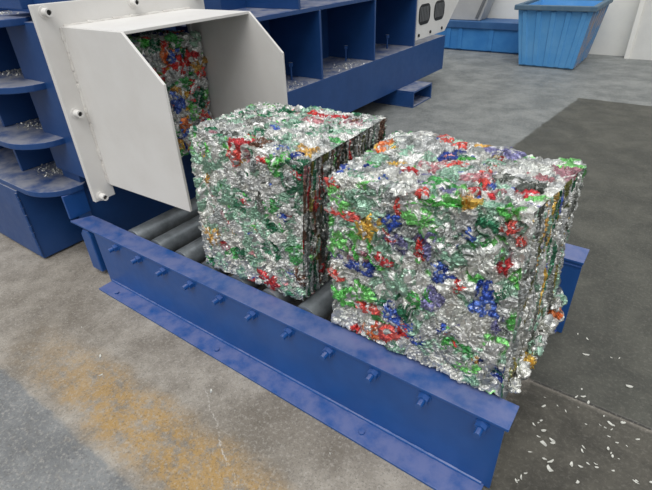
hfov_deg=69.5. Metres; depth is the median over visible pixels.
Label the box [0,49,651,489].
floor
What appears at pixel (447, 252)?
bale
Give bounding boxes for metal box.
[450,0,493,19]
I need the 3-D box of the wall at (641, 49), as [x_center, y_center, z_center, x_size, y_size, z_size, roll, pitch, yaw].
[6.553,-3.861,4.231,5.500,4.500,0.300,19,38,30]
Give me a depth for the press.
2.42 m
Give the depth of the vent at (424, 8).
5.03 m
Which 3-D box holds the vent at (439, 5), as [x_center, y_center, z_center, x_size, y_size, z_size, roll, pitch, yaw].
[1.277,-2.644,5.288,0.003,0.200,0.280,19,38,30]
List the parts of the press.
rib plate, rib plate, rib plate, rib plate, opening frame, plate, plate, plate, shelf plate, partition plate, partition plate, partition plate, partition plate, panel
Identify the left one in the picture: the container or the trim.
the container
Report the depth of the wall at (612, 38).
6.82 m
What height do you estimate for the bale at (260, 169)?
0.595 m
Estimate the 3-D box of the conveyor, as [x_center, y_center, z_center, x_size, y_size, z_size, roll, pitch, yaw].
[-0.145,0.093,2.264,2.298,0.380,1.100,19,38,30]
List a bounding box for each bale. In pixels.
[126,29,212,156]
[188,102,387,300]
[324,130,587,397]
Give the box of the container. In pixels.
[436,18,518,54]
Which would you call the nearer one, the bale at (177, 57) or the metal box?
the bale at (177, 57)
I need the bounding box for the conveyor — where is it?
[70,197,589,489]
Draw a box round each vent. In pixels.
[419,3,430,24]
[434,0,444,20]
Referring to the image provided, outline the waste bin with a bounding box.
[514,0,612,69]
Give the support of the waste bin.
on the floor
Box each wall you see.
[487,0,639,55]
[629,0,651,59]
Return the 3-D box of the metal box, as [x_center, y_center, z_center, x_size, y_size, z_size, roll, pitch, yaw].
[2.275,-3.938,7.476,0.917,0.605,0.345,19,38,30]
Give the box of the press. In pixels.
[0,0,458,257]
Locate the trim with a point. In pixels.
(642, 2)
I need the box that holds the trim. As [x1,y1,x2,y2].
[624,0,645,58]

